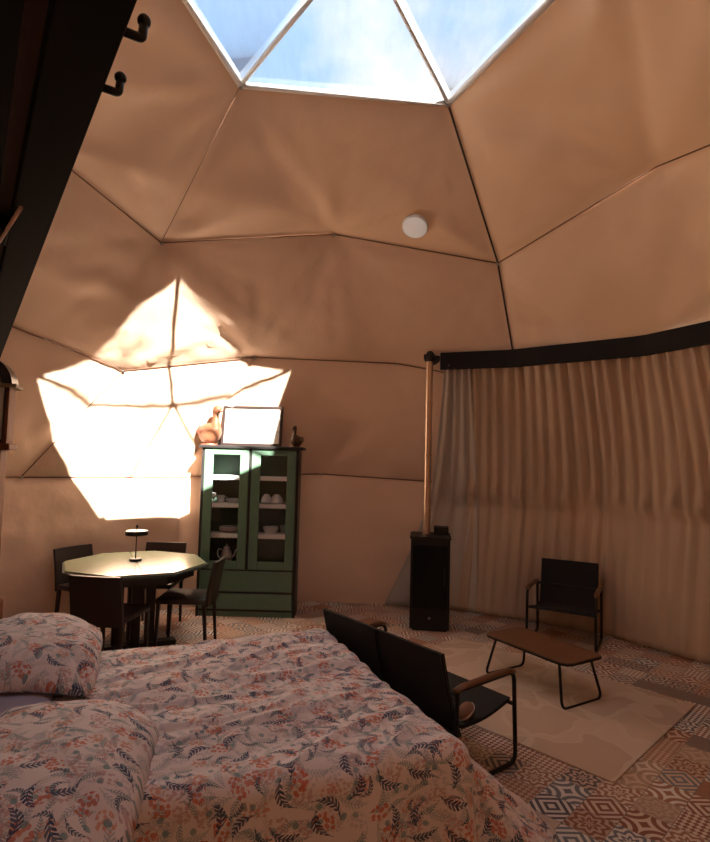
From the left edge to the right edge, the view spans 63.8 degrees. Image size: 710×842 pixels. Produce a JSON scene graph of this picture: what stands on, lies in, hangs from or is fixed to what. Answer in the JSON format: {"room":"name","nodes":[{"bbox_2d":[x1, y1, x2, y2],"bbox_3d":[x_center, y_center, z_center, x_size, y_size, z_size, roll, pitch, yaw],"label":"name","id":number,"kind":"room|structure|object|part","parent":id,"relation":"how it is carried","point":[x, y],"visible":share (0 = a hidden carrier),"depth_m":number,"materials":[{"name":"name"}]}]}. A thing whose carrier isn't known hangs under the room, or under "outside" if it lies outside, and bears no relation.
{"room":"glamping dome tent","nodes":[
{"label":"glamping dome tent","id":0,"kind":"room"},
{"bbox_2d":[0,327,253,618],"bbox_3d":[-2.701,0.438,3.142,2.324,2.769,6.589,1,-4,7],"label":"wall","id":1,"kind":"structure","parent":0,"point":[145,422],"depth_m":5.61,"materials":[{"name":"beige fabric"}]},
{"bbox_2d":[22,371,121,475],"bbox_3d":[-2.719,0.010,5.510,0.837,1.077,0.007,3,-4,-22],"label":"trim","id":2,"kind":"structure","parent":1,"relation":"attached to","point":[121,371],"depth_m":5.50,"materials":[{"name":"beige fabric"}]},
{"bbox_2d":[5,473,431,481],"bbox_3d":[0.000,0.427,3.029,7.592,0.074,7.619,2,-4,0],"label":"trim","id":3,"kind":"structure","parent":1,"relation":"attached to","point":[316,473],"depth_m":6.25,"materials":[{"name":"beige fabric"}]},
{"bbox_2d":[12,326,443,372],"bbox_3d":[0.023,-0.748,3.027,6.738,0.275,6.771,2,-4,0],"label":"trim","id":4,"kind":"structure","parent":1,"relation":"attached to","point":[12,326],"depth_m":6.03,"materials":[{"name":"beige fabric"}]},
{"bbox_2d":[175,358,443,607],"bbox_3d":[-0.096,0.724,6.469,3.686,2.769,0.692,1,-4,3],"label":"wall","id":5,"kind":"structure","parent":0,"point":[352,418],"depth_m":6.62,"materials":[{"name":"beige fabric"}]},
{"bbox_2d":[13,0,709,371],"bbox_3d":[0.048,-1.579,3.084,6.741,1.919,6.763,2,-4,0],"label":"ceiling","id":6,"kind":"structure","parent":0,"point":[593,96],"depth_m":4.74,"materials":[{"name":"beige fabric"}]},
{"bbox_2d":[161,89,238,241],"bbox_3d":[-0.311,-2.162,2.623,5.090,0.830,2.994,-1,-4,30],"label":"trim","id":7,"kind":"structure","parent":6,"relation":"attached to","point":[238,89],"depth_m":4.61,"materials":[{"name":"beige fabric"}]},
{"bbox_2d":[182,0,554,106],"bbox_3d":[0.081,-2.657,3.145,2.578,0.291,2.528,2,-4,0],"label":"window","id":8,"kind":"structure","parent":6,"relation":"attached to","point":[240,70],"depth_m":4.04,"materials":[{"name":"white metal"}]},
{"bbox_3d":[-0.877,-2.699,3.315,1.273,0.237,1.339,5,-5,-41],"label":"pane","id":9,"kind":"part","parent":8,"relation":"part of","materials":[{"name":"clear glass"}]},
{"bbox_3d":[0.833,-2.627,3.710,1.339,0.237,1.273,1,-4,13],"label":"pane","id":10,"kind":"part","parent":8,"relation":"part of","materials":[{"name":"clear glass"}]},
{"bbox_2d":[72,144,709,263],"bbox_3d":[0.099,-1.836,3.026,5.065,0.275,5.017,2,-4,0],"label":"trim","id":11,"kind":"structure","parent":6,"relation":"attached to","point":[709,144],"depth_m":5.15,"materials":[{"name":"beige fabric"}]},
{"bbox_2d":[402,214,428,237],"bbox_3d":[0.552,-1.785,5.235,0.244,0.154,0.217,0,-4,20],"label":"ceiling light","id":12,"kind":"object","parent":6,"relation":"attached to","point":[413,225],"visible":1,"depth_m":5.20,"materials":[{"name":"white plastic"}]},
{"bbox_2d":[448,107,512,348],"bbox_3d":[1.232,-1.399,5.231,0.014,1.925,2.154,-1,-4,30],"label":"trim","id":13,"kind":"structure","parent":6,"relation":"attached to","point":[449,108],"depth_m":5.08,"materials":[{"name":"brown fabric"}]},
{"bbox_2d":[440,321,709,369],"bbox_3d":[2.372,-0.744,3.884,1.346,0.180,5.162,3,-4,-19],"label":"curtain valance","id":14,"kind":"object","parent":6,"relation":"attached to","point":[694,335],"visible":1,"depth_m":5.34,"materials":[{"name":"black fabric"}]},
{"bbox_2d":[384,365,478,612],"bbox_3d":[0.814,0.769,6.368,1.034,2.689,0.663,0,-4,23],"label":"curtain","id":15,"kind":"object","parent":14,"relation":"hanging from","point":[448,506],"visible":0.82,"depth_m":6.42,"materials":[{"name":"grey fabric"}]},
{"bbox_2d":[458,345,709,663],"bbox_3d":[2.671,0.659,3.934,1.716,2.689,5.849,3,-4,-17],"label":"curtain","id":16,"kind":"object","parent":14,"relation":"hanging from","point":[606,463],"visible":0.93,"depth_m":5.56,"materials":[{"name":"beige fabric"}]},
{"bbox_2d":[97,601,709,841],"bbox_3d":[-0.078,1.911,2.934,7.860,0.060,7.860,2,-4,0],"label":"floor","id":17,"kind":"structure","parent":0,"point":[664,796],"depth_m":3.39,"materials":[{"name":"tile"}]},
{"bbox_2d":[0,361,23,618],"bbox_3d":[-2.723,0.705,4.083,0.460,2.357,0.260,3,-4,-20],"label":"clock","id":18,"kind":"object","parent":17,"relation":"on","point":[9,384],"visible":0.95,"depth_m":4.12,"materials":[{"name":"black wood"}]},
{"bbox_2d":[0,361,23,449],"bbox_3d":[-2.701,-0.133,4.138,0.518,0.677,0.399,2,-4,0],"label":"hood","id":19,"kind":"object","parent":18,"relation":"attached to","point":[9,384],"depth_m":4.10,"materials":[{"name":"black paint"}]},
{"bbox_2d":[0,0,150,356],"bbox_3d":[-2.416,0.452,1.342,2.879,2.520,5.985,4,-5,-35],"label":"coat rack","id":20,"kind":"object","parent":17,"relation":"on","point":[57,57],"visible":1,"depth_m":1.19,"materials":[{"name":"brown wood"}]},
{"bbox_2d":[53,544,123,612],"bbox_3d":[-2.499,1.585,5.327,0.524,0.775,0.410,0,-4,26],"label":"dining chair","id":21,"kind":"object","parent":17,"relation":"on","point":[62,554],"visible":0.45,"depth_m":5.31,"materials":[{"name":"black wood"}]},
{"bbox_3d":[-2.728,1.750,5.218,0.056,0.420,0.030,0,-4,26],"label":"leg","id":22,"kind":"part","parent":21,"relation":"part of","materials":[{"name":"black wood"}]},
{"bbox_3d":[-2.451,1.534,5.308,0.420,0.047,0.410,0,-4,26],"label":"seat","id":23,"kind":"part","parent":21,"relation":"part of","materials":[{"name":"brown leather"}]},
{"bbox_3d":[-2.681,1.387,5.432,0.106,0.375,0.410,0,-4,26],"label":"backrest","id":24,"kind":"part","parent":21,"relation":"part of","materials":[{"name":"black wood"}]},
{"bbox_2d":[68,574,149,651],"bbox_3d":[-1.890,1.540,4.386,0.410,0.775,0.524,1,-4,7],"label":"dining chair","id":25,"kind":"object","parent":17,"relation":"on","point":[97,600],"visible":0.83,"depth_m":4.18,"materials":[{"name":"black wood"}]},
{"bbox_3d":[-1.910,1.326,4.191,0.410,0.375,0.106,1,-4,7],"label":"backrest","id":26,"kind":"part","parent":25,"relation":"part of","materials":[{"name":"black wood"}]},
{"bbox_3d":[-2.052,1.730,4.635,0.030,0.420,0.038,1,-4,7],"label":"leg","id":27,"kind":"part","parent":25,"relation":"part of","materials":[{"name":"black wood"}]},
{"bbox_3d":[-1.728,1.710,4.194,0.030,0.420,0.056,1,-4,7],"label":"leg","id":28,"kind":"part","parent":25,"relation":"part of","materials":[{"name":"black wood"}]},
{"bbox_3d":[-1.883,1.492,4.440,0.410,0.047,0.420,1,-4,7],"label":"seat","id":29,"kind":"part","parent":25,"relation":"part of","materials":[{"name":"brown leather"}]},
{"bbox_3d":[-1.681,1.737,4.590,0.030,0.420,0.038,1,-4,7],"label":"leg","id":30,"kind":"part","parent":25,"relation":"part of","materials":[{"name":"black wood"}]},
{"bbox_2d":[62,551,208,650],"bbox_3d":[-1.921,1.597,4.956,1.151,0.734,1.151,3,-4,-27],"label":"dining table","id":31,"kind":"object","parent":17,"relation":"on","point":[155,568],"visible":0.78,"depth_m":4.84,"materials":[{"name":"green wood"}]},
{"bbox_3d":[-2.042,1.619,4.893,0.076,0.585,0.076,3,-4,-27],"label":"post","id":32,"kind":"part","parent":31,"relation":"part of","materials":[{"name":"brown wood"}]},
{"bbox_3d":[-1.983,1.633,5.074,0.076,0.585,0.076,3,-4,-27],"label":"post","id":33,"kind":"part","parent":31,"relation":"part of","materials":[{"name":"brown wood"}]},
{"bbox_3d":[-1.860,1.620,4.834,0.076,0.585,0.076,3,-4,-27],"label":"post","id":34,"kind":"part","parent":31,"relation":"part of","materials":[{"name":"brown wood"}]},
{"bbox_2d":[125,525,147,561],"bbox_3d":[-1.937,1.075,5.050,0.192,0.316,0.192,2,-4,0],"label":"table lamp","id":35,"kind":"object","parent":31,"relation":"on","point":[136,532],"visible":1,"depth_m":5.00,"materials":[{"name":"black metal"}]},
{"bbox_3d":[-1.935,0.991,5.056,0.192,0.041,0.192,2,-4,0],"label":"lamp shade","id":36,"kind":"part","parent":35,"relation":"part of","materials":[{"name":"black metal"}]},
{"bbox_3d":[-1.801,1.633,5.015,0.076,0.585,0.076,3,-4,-27],"label":"post","id":37,"kind":"part","parent":31,"relation":"part of","materials":[{"name":"brown wood"}]},
{"bbox_2d":[127,542,186,634],"bbox_3d":[-1.937,1.618,5.598,0.410,0.775,0.524,2,-4,-2],"label":"dining chair","id":38,"kind":"object","parent":17,"relation":"on","point":[178,547],"visible":0.3,"depth_m":5.83,"materials":[{"name":"black wood"}]},
{"bbox_3d":[-2.133,1.800,5.740,0.030,0.420,0.056,2,-4,-2],"label":"leg","id":39,"kind":"part","parent":38,"relation":"part of","materials":[{"name":"black wood"}]},
{"bbox_3d":[-1.934,1.564,5.550,0.410,0.047,0.420,2,-4,-2],"label":"seat","id":40,"kind":"part","parent":38,"relation":"part of","materials":[{"name":"brown leather"}]},
{"bbox_3d":[-1.938,1.432,5.820,0.410,0.375,0.106,2,-4,-2],"label":"backrest","id":41,"kind":"part","parent":38,"relation":"part of","materials":[{"name":"black wood"}]},
{"bbox_3d":[-1.747,1.785,5.352,0.030,0.420,0.038,2,-4,-2],"label":"leg","id":42,"kind":"part","parent":38,"relation":"part of","materials":[{"name":"black wood"}]},
{"bbox_3d":[-1.759,1.810,5.751,0.030,0.420,0.056,2,-4,-2],"label":"leg","id":43,"kind":"part","parent":38,"relation":"part of","materials":[{"name":"black wood"}]},
{"bbox_2d":[153,554,226,646],"bbox_3d":[-1.428,1.592,5.004,0.524,0.775,0.410,2,-4,-1],"label":"dining chair","id":44,"kind":"object","parent":17,"relation":"on","point":[207,597],"visible":0.97,"depth_m":4.87,"materials":[{"name":"black wood"}]},
{"bbox_3d":[-1.670,1.751,4.801,0.038,0.420,0.030,2,-4,-1],"label":"leg","id":45,"kind":"part","parent":44,"relation":"part of","materials":[{"name":"black wood"}]},
{"bbox_3d":[-1.678,1.775,5.174,0.038,0.420,0.030,2,-4,-1],"label":"leg","id":46,"kind":"part","parent":44,"relation":"part of","materials":[{"name":"black wood"}]},
{"bbox_3d":[-1.479,1.540,5.006,0.420,0.047,0.410,2,-4,-1],"label":"seat","id":47,"kind":"part","parent":44,"relation":"part of","materials":[{"name":"brown leather"}]},
{"bbox_3d":[-1.270,1.762,4.809,0.056,0.420,0.030,2,-4,-1],"label":"leg","id":48,"kind":"part","parent":44,"relation":"part of","materials":[{"name":"black wood"}]},
{"bbox_3d":[-1.278,1.786,5.182,0.056,0.420,0.030,2,-4,-1],"label":"leg","id":49,"kind":"part","parent":44,"relation":"part of","materials":[{"name":"black wood"}]},
{"bbox_3d":[-1.214,1.399,5.021,0.106,0.375,0.410,2,-4,-1],"label":"backrest","id":50,"kind":"part","parent":44,"relation":"part of","materials":[{"name":"brown wood"}]},
{"bbox_2d":[195,445,305,617],"bbox_3d":[-1.124,1.167,6.148,1.110,1.788,0.320,2,-4,0],"label":"display cabinet","id":51,"kind":"object","parent":17,"relation":"on","point":[261,579],"visible":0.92,"depth_m":6.04,"materials":[{"name":"green wood"}]},
{"bbox_2d":[196,406,222,444],"bbox_3d":[-1.593,0.050,6.209,0.283,0.425,0.439,3,-4,-17],"label":"duck figurine","id":52,"kind":"object","parent":51,"relation":"on","point":[208,433],"visible":0.94,"depth_m":6.10,"materials":[{"name":"beige wood"}]},
{"bbox_2d":[216,495,226,501],"bbox_3d":[-1.450,0.840,6.172,0.105,0.075,0.096,5,-5,-39],"label":"cup","id":53,"kind":"object","parent":51,"relation":"on","point":[220,498],"visible":1,"depth_m":6.14,"materials":[{"name":"white ceramic"}]},
{"bbox_3d":[-1.385,1.223,6.122,0.326,0.050,0.164,2,-4,0],"label":"lace trim","id":54,"kind":"part","parent":51,"relation":"part of","materials":[{"name":"white fabric"}]},
{"bbox_3d":[-1.377,0.924,6.040,0.470,1.262,0.023,2,-4,0],"label":"cabinet door","id":55,"kind":"part","parent":51,"relation":"part of","materials":[{"name":"green paint"}]},
{"bbox_3d":[-1.376,0.903,6.143,0.326,0.050,0.164,2,-4,0],"label":"lace trim","id":56,"kind":"part","parent":51,"relation":"part of","materials":[{"name":"white fabric"}]},
{"bbox_3d":[-1.368,0.611,6.162,0.327,0.050,0.164,2,-4,0],"label":"lace trim","id":57,"kind":"part","parent":51,"relation":"part of","materials":[{"name":"white fabric"}]},
{"bbox_2d":[217,544,236,560],"bbox_3d":[-1.380,1.424,6.143,0.185,0.208,0.131,4,-4,-33],"label":"teapot","id":58,"kind":"object","parent":51,"relation":"on","point":[226,550],"visible":0.88,"depth_m":6.11,"materials":[{"name":"white ceramic"}]},
{"bbox_2d":[219,525,237,528],"bbox_3d":[-1.366,1.154,6.168,0.210,0.029,0.210,2,-4,0],"label":"plate","id":59,"kind":"object","parent":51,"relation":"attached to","point":[222,526],"visible":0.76,"depth_m":6.23,"materials":[{"name":"white ceramic"}]},
{"bbox_2d":[219,529,237,532],"bbox_3d":[-1.367,1.186,6.166,0.210,0.029,0.210,2,-4,0],"label":"plate","id":60,"kind":"object","parent":51,"relation":"on","point":[225,531],"visible":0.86,"depth_m":6.10,"materials":[{"name":"white ceramic"}]},
{"bbox_3d":[-1.151,1.900,6.091,0.973,0.158,0.249,2,-4,0],"label":"drawer","id":61,"kind":"part","parent":51,"relation":"part of","materials":[{"name":"green paint"}]},
{"bbox_3d":[-1.145,1.691,6.104,0.973,0.209,0.249,2,-4,0],"label":"drawer","id":62,"kind":"part","parent":51,"relation":"part of","materials":[{"name":"green paint"}]},
{"bbox_2d":[220,406,283,446],"bbox_3d":[-1.128,0.056,6.259,0.670,0.443,0.075,1,-4,3],"label":"picture frame","id":63,"kind":"object","parent":51,"relation":"on","point":[241,425],"visible":0.95,"depth_m":6.26,"materials":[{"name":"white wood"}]},
{"bbox_3d":[-1.125,0.932,6.312,0.979,1.238,0.010,2,-4,0],"label":"panel","id":64,"kind":"part","parent":51,"relation":"part of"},
{"bbox_2d":[263,529,278,533],"bbox_3d":[-0.912,1.190,6.167,0.176,0.045,0.176,2,-4,0],"label":"bowl","id":65,"kind":"object","parent":51,"relation":"on","point":[265,531],"visible":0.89,"depth_m":6.11,"materials":[{"name":"white ceramic"}]},
{"bbox_3d":[-0.912,1.178,6.168,0.176,0.045,0.176,2,-4,0],"label":"plate","id":66,"kind":"object","parent":65,"relation":"on","visible":0},
{"bbox_2d":[263,526,278,528],"bbox_3d":[-0.911,1.166,6.168,0.176,0.045,0.176,2,-4,0],"label":"plate","id":67,"kind":"object","parent":66,"relation":"on","point":[266,527],"visible":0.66,"depth_m":6.21,"materials":[{"name":"white ceramic"}]},
{"bbox_3d":[-0.882,1.236,6.122,0.326,0.050,0.164,2,-4,0],"label":"lace trim","id":68,"kind":"part","parent":51,"relation":"part of","materials":[{"name":"white fabric"}]},
{"bbox_3d":[-0.874,0.917,6.143,0.326,0.050,0.164,2,-4,0],"label":"lace trim","id":69,"kind":"part","parent":51,"relation":"part of","materials":[{"name":"white fabric"}]},
{"bbox_3d":[-0.874,0.937,6.040,0.470,1.262,0.023,2,-4,0],"label":"cabinet door","id":70,"kind":"part","parent":51,"relation":"part of","materials":[{"name":"green paint"}]},
{"bbox_3d":[-0.866,0.625,6.162,0.326,0.050,0.164,2,-4,0],"label":"lace trim","id":71,"kind":"part","parent":51,"relation":"part of","materials":[{"name":"white fabric"}]},
{"bbox_2d":[280,525,284,532],"bbox_3d":[-0.768,1.175,6.195,0.099,0.085,0.090,-2,-5,39],"label":"cup","id":72,"kind":"object","parent":51,"relation":"on","point":[282,527],"visible":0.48,"depth_m":6.17,"materials":[{"name":"grey ceramic"}]},
{"bbox_2d":[290,426,303,446],"bbox_3d":[-0.646,0.170,6.202,0.148,0.233,0.245,-1,-4,32],"label":"duck figurine","id":73,"kind":"object","parent":51,"relation":"on","point":[296,441],"visible":0.91,"depth_m":6.13,"materials":[{"name":"brown wood"}]},
{"bbox_3d":[-0.899,0.888,6.197,0.230,0.011,0.230,2,-4,0],"label":"platter","id":74,"kind":"object","parent":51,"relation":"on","visible":0},
{"bbox_2d":[261,494,270,502],"bbox_3d":[-0.958,0.835,6.180,0.124,0.088,0.124,2,-4,0],"label":"bowl","id":75,"kind":"object","parent":74,"relation":"on","point":[266,498],"visible":0.96,"depth_m":6.13,"materials":[{"name":"white ceramic"}]},
{"bbox_2d":[271,494,282,502],"bbox_3d":[-0.848,0.838,6.180,0.144,0.088,0.144,2,-4,0],"label":"bowl","id":76,"kind":"object","parent":74,"relation":"on","point":[276,498],"visible":1,"depth_m":6.13,"materials":[{"name":"white ceramic"}]},
{"bbox_2d":[323,608,516,775],"bbox_3d":[0.341,1.576,3.480,0.605,0.702,1.150,4,-5,-38],"label":"lounge sofa","id":77,"kind":"object","parent":17,"relation":"on","point":[418,672],"visible":0.62,"depth_m":3.19,"materials":[{"name":"black metal"}]},
{"bbox_3d":[0.025,1.432,3.938,0.491,0.044,0.050,4,-5,-38],"label":"armrest","id":78,"kind":"part","parent":77,"relation":"part of","materials":[{"name":"brown wood"}]},
{"bbox_3d":[0.024,1.687,3.926,0.539,0.522,0.024,4,-5,-38],"label":"frame","id":79,"kind":"part","parent":77,"relation":"part of","materials":[{"name":"black metal"}]},
{"bbox_2d":[459,701,474,720],"bbox_3d":[0.596,1.573,3.083,0.119,0.094,0.089,4,-5,-38],"label":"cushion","id":80,"kind":"object","parent":77,"relation":"on","point":[466,709],"visible":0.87,"depth_m":3.06,"materials":[{"name":"beige fabric"}]},
{"bbox_3d":[0.363,1.549,3.499,0.494,0.233,1.100,4,-5,-38],"label":"cross rail","id":81,"kind":"part","parent":77,"relation":"part of","materials":[{"name":"black metal"}]},
{"bbox_3d":[0.705,1.393,3.075,0.491,0.044,0.050,4,-5,-38],"label":"armrest","id":82,"kind":"part","parent":77,"relation":"part of","materials":[{"name":"brown wood"}]},
{"bbox_3d":[0.705,1.649,3.063,0.539,0.522,0.024,4,-5,-38],"label":"frame","id":83,"kind":"part","parent":77,"relation":"part of","materials":[{"name":"black metal"}]},
{"bbox_2d":[409,525,450,631],"bbox_3d":[0.763,1.591,5.828,0.410,1.000,0.431,1,-4,7],"label":"stove","id":84,"kind":"object","parent":17,"relation":"on","point":[430,553],"visible":0.99,"depth_m":5.65,"materials":[{"name":"black metal"}]},
{"bbox_3d":[0.776,1.181,5.870,0.410,0.025,0.400,1,-4,7],"label":"plate","id":85,"kind":"part","parent":84,"relation":"part of","materials":[{"name":"black metal"}]},
{"bbox_2d":[422,351,439,533],"bbox_3d":[0.789,0.192,6.056,0.176,1.973,0.254,0,-4,15],"label":"pipe","id":86,"kind":"object","parent":84,"relation":"on","point":[430,358],"visible":0.98,"depth_m":5.95,"materials":[{"name":"metal"}]},
{"bbox_2d":[428,637,693,782],"bbox_3d":[1.192,1.994,4.246,1.460,0.010,2.000,5,-5,-44],"label":"area rug","id":87,"kind":"object","parent":17,"relation":"on","point":[603,738],"visible":0.66,"depth_m":3.87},
{"bbox_2d":[486,627,601,709],"bbox_3d":[1.409,1.849,4.319,0.432,0.320,0.800,4,-4,-31],"label":"coffee table","id":88,"kind":"object","parent":87,"relation":"on","point":[559,652],"visible":0.95,"depth_m":4.23,"materials":[{"name":"brown wood"}]},
{"bbox_3d":[1.235,1.871,4.602,0.432,0.304,0.084,4,-4,-31],"label":"sled leg","id":89,"kind":"part","parent":88,"relation":"part of","materials":[{"name":"black metal"}]},
{"bbox_3d":[1.582,1.844,4.035,0.432,0.304,0.084,4,-4,-31],"label":"sled leg","id":90,"kind":"part","parent":88,"relation":"part of","materials":[{"name":"black metal"}]},
{"bbox_2d":[525,558,603,652],"bbox_3d":[2.015,1.743,5.468,0.650,0.717,0.595,-1,-4,29],"label":"lounge armchair","id":91,"kind":"object","parent":17,"relation":"on","point":[570,587],"visible":0.94,"depth_m":5.63,"materials":[{"name":"black metal"}]},
{"bbox_3d":[1.738,1.846,5.584,0.024,0.512,0.549,-1,-4,29],"label":"frame","id":92,"kind":"part","parent":91,"relation":"part of","materials":[{"name":"black metal"}]},
{"bbox_3d":[1.748,1.597,5.607,0.050,0.044,0.501,-1,-4,29],"label":"armrest","id":93,"kind":"part","parent":91,"relation":"part of","materials":[{"name":"brown wood"}]},
{"bbox_3d":[2.007,1.725,5.454,0.600,0.223,0.504,-1,-4,29],"label":"cross rail","id":94,"kind":"part","parent":91,"relation":"part of","materials":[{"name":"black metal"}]},
{"bbox_3d":[2.265,1.841,5.298,0.024,0.512,0.549,-1,-4,29],"label":"frame","id":95,"kind":"part","parent":91,"relation":"part of","materials":[{"name":"black metal"}]},
{"bbox_3d":[2.275,1.592,5.321,0.050,0.044,0.501,-1,-4,29],"label":"armrest","id":96,"kind":"part","parent":91,"relation":"part of","materials":[{"name":"brown wood"}]},
{"bbox_3d":[-0.887,1.362,2.608,2.070,0.950,1.620,3,-4,-21],"label":"bed","id":97,"kind":"object","parent":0,"visible":0},
{"bbox_2d":[52,628,555,841],"bbox_3d":[-0.555,1.544,2.685,2.428,0.599,1.930,3,-4,-21],"label":"duvet","id":98,"kind":"object","parent":97,"relation":"on","point":[288,736],"visible":0.81,"depth_m":2.23,"materials":[{"name":"fabric"}]},
{"bbox_2d":[0,692,52,713],"bbox_3d":[-1.532,1.198,2.424,0.439,0.096,0.668,3,-4,-24],"label":"sheet","id":99,"kind":"object","parent":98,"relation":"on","point":[8,701],"visible":0.26,"depth_m":2.39,"materials":[{"name":"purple fabric"}]},
{"bbox_2d":[0,613,102,696],"bbox_3d":[-1.545,1.111,2.778,0.568,0.242,0.782,3,-4,-21],"label":"pillow","id":100,"kind":"object","parent":98,"relation":"on","point":[50,653],"visible":1,"depth_m":2.60,"materials":[{"name":"fabric"}]},
{"bbox_2d":[0,699,158,841],"bbox_3d":[-1.072,1.162,1.895,0.745,0.213,1.012,2,-4,-12],"label":"pillow","id":101,"kind":"object","parent":98,"relation":"on","point":[75,770],"visible":0.98,"depth_m":1.77,"materials":[{"name":"fabric"}]}
]}

